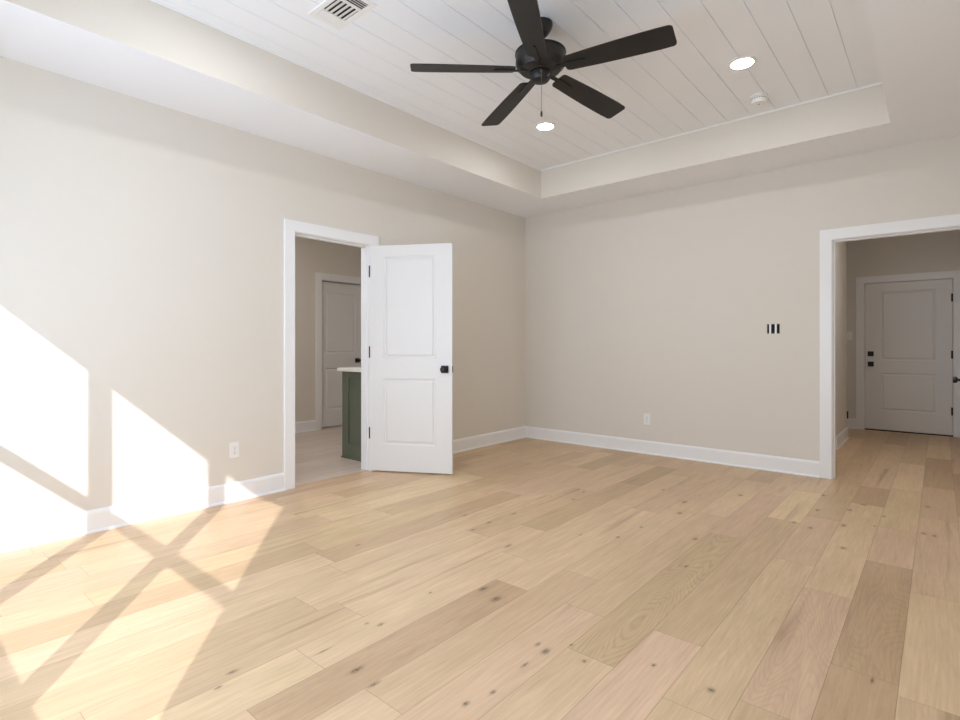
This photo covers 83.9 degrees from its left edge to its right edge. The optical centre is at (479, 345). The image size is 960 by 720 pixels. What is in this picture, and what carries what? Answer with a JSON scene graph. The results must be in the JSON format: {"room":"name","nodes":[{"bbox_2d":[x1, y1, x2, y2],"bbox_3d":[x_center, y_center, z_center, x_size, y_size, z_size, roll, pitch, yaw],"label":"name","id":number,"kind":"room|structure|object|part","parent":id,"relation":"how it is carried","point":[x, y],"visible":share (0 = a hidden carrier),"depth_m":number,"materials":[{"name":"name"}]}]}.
{"room":"empty bedroom","nodes":[
{"label":"empty bedroom","id":0,"kind":"room"},
{"bbox_2d":[0,56,524,526],"bbox_3d":[-1.350,-0.435,4.554,0.120,3.150,5.979,0,0,41],"label":"wall","id":1,"kind":"structure","parent":0,"point":[142,241],"depth_m":3.57,"materials":[{"name":"paint"}]},
{"bbox_2d":[229,442,238,458],"bbox_3d":[-1.805,0.765,3.927,0.009,0.116,0.072,0,0,41],"label":"wall outlet","id":2,"kind":"object","parent":1,"relation":"attached to","point":[234,446],"visible":1,"depth_m":3.92,"materials":[{"name":"white plastic"}]},
{"bbox_2d":[0,426,525,552],"bbox_3d":[-1.295,1.071,4.507,0.024,0.138,5.739,0,0,41],"label":"baseboard","id":3,"kind":"structure","parent":1,"relation":"attached to","point":[43,531],"depth_m":3.50,"materials":[{"name":"white paint"}]},
{"bbox_2d":[284,219,378,489],"bbox_3d":[-1.293,0.067,4.620,0.156,2.147,0.937,0,0,41],"label":"door frame","id":4,"kind":"structure","parent":1,"relation":"attached to","point":[292,228],"depth_m":4.28,"materials":[{"name":"white paint"}]},
{"bbox_2d":[369,243,452,473],"bbox_3d":[-0.623,0.110,4.797,0.781,2.036,0.175,0,0,11],"label":"door","id":5,"kind":"structure","parent":1,"relation":"in","point":[411,346],"depth_m":4.78,"materials":[{"name":"white paint"}]},
{"bbox_3d":[-0.318,0.206,4.678,0.057,0.057,0.062,0,0,11],"label":"knob","id":6,"kind":"part","parent":5,"relation":"part of","materials":[{"name":"black metal"}]},
{"bbox_2d":[295,236,360,421],"bbox_3d":[-2.638,-0.232,6.859,0.120,2.743,4.250,0,0,41],"label":"wall","id":7,"kind":"structure","parent":0,"point":[312,256],"depth_m":7.17,"materials":[{"name":"paint"}]},
{"bbox_2d":[295,420,315,432],"bbox_3d":[-2.622,1.071,6.766,0.024,0.138,4.130,0,0,41],"label":"baseboard","id":8,"kind":"structure","parent":7,"relation":"attached to","point":[304,426],"depth_m":7.11,"materials":[{"name":"white paint"}]},
{"bbox_2d":[316,272,360,429],"bbox_3d":[-1.972,0.070,7.618,0.138,2.140,0.910,0,0,41],"label":"door frame","id":9,"kind":"structure","parent":7,"relation":"attached to","point":[320,277],"depth_m":7.26,"materials":[{"name":"white paint"}]},
{"bbox_2d":[322,282,360,426],"bbox_3d":[-1.973,0.117,7.619,0.105,2.022,0.714,0,0,41],"label":"door","id":10,"kind":"structure","parent":7,"relation":"in","point":[341,303],"depth_m":7.58,"materials":[{"name":"white paint"}]},
{"bbox_2d":[295,425,365,485],"bbox_3d":[-1.784,1.170,6.123,2.735,0.060,4.250,0,0,41],"label":"floor","id":11,"kind":"structure","parent":0,"point":[318,453],"depth_m":5.46,"materials":[{"name":"beige wood"}]},
{"bbox_2d":[337,367,360,461],"bbox_3d":[-0.802,0.681,5.772,0.640,0.917,1.300,0,0,41],"label":"vanity cabinet","id":12,"kind":"object","parent":11,"relation":"on","point":[351,376],"visible":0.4,"depth_m":5.39,"materials":[{"name":"green paint"}]},
{"bbox_2d":[337,367,360,371],"bbox_3d":[-0.802,0.240,5.772,0.640,0.035,1.300,0,0,41],"label":"countertop","id":13,"kind":"structure","parent":12,"relation":"on","point":[347,369],"depth_m":5.37,"materials":[{"name":"white stone"}]},
{"bbox_2d":[0,428,959,719],"bbox_3d":[1.604,1.140,4.478,4.545,0.001,9.720,0,0,41],"label":"floor","id":14,"kind":"structure","parent":0,"point":[533,579],"depth_m":2.43,"materials":[{"name":"brown wood"}]},
{"bbox_2d":[0,0,959,217],"bbox_3d":[0.317,-1.806,3.118,4.280,0.407,5.739,0,0,41],"label":"ceiling","id":15,"kind":"structure","parent":0,"point":[147,50],"depth_m":3.80,"materials":[{"name":"paint"}]},
{"bbox_2d":[158,0,880,169],"bbox_3d":[0.347,-1.960,3.126,3.015,0.100,4.470,0,0,41],"label":"ceiling","id":16,"kind":"structure","parent":0,"point":[804,50],"depth_m":3.51,"materials":[{"name":"paint"}]},
{"bbox_2d":[308,0,376,30],"bbox_3d":[-0.783,-1.905,3.027,0.364,0.011,0.212,0,0,41],"label":"ceiling vent","id":17,"kind":"object","parent":16,"relation":"in","point":[337,14],"visible":1,"depth_m":3.04,"materials":[{"name":"white plastic"}]},
{"bbox_2d":[151,0,881,170],"bbox_3d":[0.347,-1.904,3.126,3.015,0.012,4.470,0,0,41],"label":"trim","id":18,"kind":"structure","parent":16,"relation":"attached to","point":[155,1],"depth_m":4.15,"materials":[{"name":"white paint"}]},
{"bbox_2d":[410,0,676,125],"bbox_3d":[0.399,-1.621,3.171,1.470,0.578,1.470,0,0,41],"label":"ceiling fan","id":19,"kind":"object","parent":16,"relation":"hanging from","point":[539,59],"visible":1,"depth_m":3.07,"materials":[{"name":"black metal"}]},
{"bbox_3d":[-0.099,-1.627,3.136,0.614,0.044,0.146,0,0,-4],"label":"blade","id":20,"kind":"part","parent":19,"relation":"part of","materials":[{"name":"black wood"}]},
{"bbox_3d":[0.187,-1.615,3.595,0.146,0.059,0.614,0,0,-23],"label":"blade","id":21,"kind":"part","parent":19,"relation":"part of","materials":[{"name":"black wood"}]},
{"bbox_3d":[0.249,-1.630,2.724,0.145,0.043,0.614,0,0,14],"label":"blade","id":22,"kind":"part","parent":19,"relation":"part of","materials":[{"name":"black wood"}]},
{"bbox_3d":[0.358,-1.484,3.106,0.012,0.239,0.012,0,0,41],"label":"pull chain","id":23,"kind":"part","parent":19,"relation":"part of","materials":[{"name":"silver metal"}]},
{"bbox_3d":[0.711,-1.611,3.463,0.614,0.067,0.145,0,0,-41],"label":"blade","id":24,"kind":"part","parent":19,"relation":"part of","materials":[{"name":"black wood"}]},
{"bbox_3d":[0.748,-1.620,2.926,0.614,0.057,0.145,0,0,31],"label":"blade","id":25,"kind":"part","parent":19,"relation":"part of","materials":[{"name":"black wood"}]},
{"bbox_2d":[535,122,555,130],"bbox_3d":[0.566,-1.905,4.633,0.180,0.009,0.180,0,0,41],"label":"recessed light","id":26,"kind":"object","parent":16,"relation":"in","point":[543,126],"visible":1,"depth_m":4.63,"materials":[{"name":"white"}]},
{"bbox_2d":[727,56,756,69],"bbox_3d":[1.766,-1.905,3.599,0.180,0.009,0.180,0,0,41],"label":"recessed light","id":27,"kind":"object","parent":16,"relation":"in","point":[743,62],"visible":1,"depth_m":3.58,"materials":[{"name":"white plastic"}]},
{"bbox_2d":[750,92,767,106],"bbox_3d":[2.132,-1.879,4.083,0.124,0.062,0.124,0,0,41],"label":"smoke detector","id":28,"kind":"object","parent":16,"relation":"attached to","point":[758,99],"visible":1,"depth_m":4.05,"materials":[{"name":"white plastic"}]},
{"bbox_2d":[525,135,959,460],"bbox_3d":[2.274,-0.435,5.299,4.400,3.150,0.120,0,0,41],"label":"wall","id":29,"kind":"structure","parent":0,"point":[661,305],"depth_m":5.26,"materials":[{"name":"paint"}]},
{"bbox_2d":[644,414,649,424],"bbox_3d":[1.766,0.775,5.651,0.072,0.116,0.009,0,0,41],"label":"wall outlet","id":30,"kind":"object","parent":29,"relation":"attached to","point":[646,416],"visible":1,"depth_m":5.65,"materials":[{"name":"white plastic"}]},
{"bbox_2d":[526,426,819,477],"bbox_3d":[1.752,1.071,5.654,3.145,0.138,0.024,0,0,41],"label":"baseboard","id":31,"kind":"structure","parent":29,"relation":"attached to","point":[795,466],"depth_m":5.38,"materials":[{"name":"white paint"}]},
{"bbox_2d":[767,324,779,333],"bbox_3d":[2.675,-0.157,4.871,0.102,0.094,0.005,0,0,41],"label":"switch box","id":32,"kind":"object","parent":29,"relation":"attached to","point":[771,328],"visible":1,"depth_m":4.87,"materials":[{"name":"black plastic"}]},
{"bbox_2d":[820,214,959,478],"bbox_3d":[3.382,0.070,4.344,1.035,2.140,0.156,0,0,41],"label":"door frame","id":33,"kind":"structure","parent":29,"relation":"attached to","point":[829,238],"depth_m":4.58,"materials":[{"name":"white paint"}]},
{"bbox_2d":[836,242,847,435],"bbox_3d":[3.853,-0.232,6.601,1.053,2.743,0.992,0,0,41],"label":"wall","id":34,"kind":"structure","parent":0,"point":[841,247],"depth_m":6.26,"materials":[{"name":"paint"}]},
{"bbox_2d":[836,418,855,449],"bbox_3d":[4.597,1.071,6.570,2.220,0.138,1.964,0,0,41],"label":"baseboard","id":35,"kind":"structure","parent":34,"relation":"attached to","point":[842,437],"depth_m":6.40,"materials":[{"name":"white paint"}]},
{"bbox_2d":[847,230,959,418],"bbox_3d":[5.330,-0.232,7.314,2.600,2.743,0.120,0,0,41],"label":"wall","id":36,"kind":"structure","parent":0,"point":[934,251],"depth_m":7.13,"materials":[{"name":"paint"}]},
{"bbox_2d":[847,331,852,339],"bbox_3d":[5.125,-0.143,7.405,0.072,0.116,0.009,0,0,41],"label":"light switch","id":37,"kind":"object","parent":36,"relation":"attached to","point":[849,334],"visible":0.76,"depth_m":7.40,"materials":[{"name":"white plastic"}]},
{"bbox_2d":[856,270,959,436],"bbox_3d":[5.633,0.098,7.041,1.095,2.085,0.138,0,0,41],"label":"door frame","id":38,"kind":"structure","parent":36,"relation":"attached to","point":[955,275],"depth_m":7.07,"materials":[{"name":"white paint"}]},
{"bbox_2d":[865,279,952,436],"bbox_3d":[5.613,0.147,7.018,0.905,1.986,0.158,0,0,41],"label":"door","id":39,"kind":"structure","parent":36,"relation":"in","point":[909,325],"depth_m":7.00,"materials":[{"name":"white wood"}]},
{"bbox_2d":[953,377,959,382],"bbox_3d":[4.016,0.118,4.450,0.107,2.020,0.820,0,0,41],"label":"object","id":40,"kind":"structure","parent":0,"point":[955,379],"depth_m":4.72,"materials":[{"name":"black metal"}]}
]}

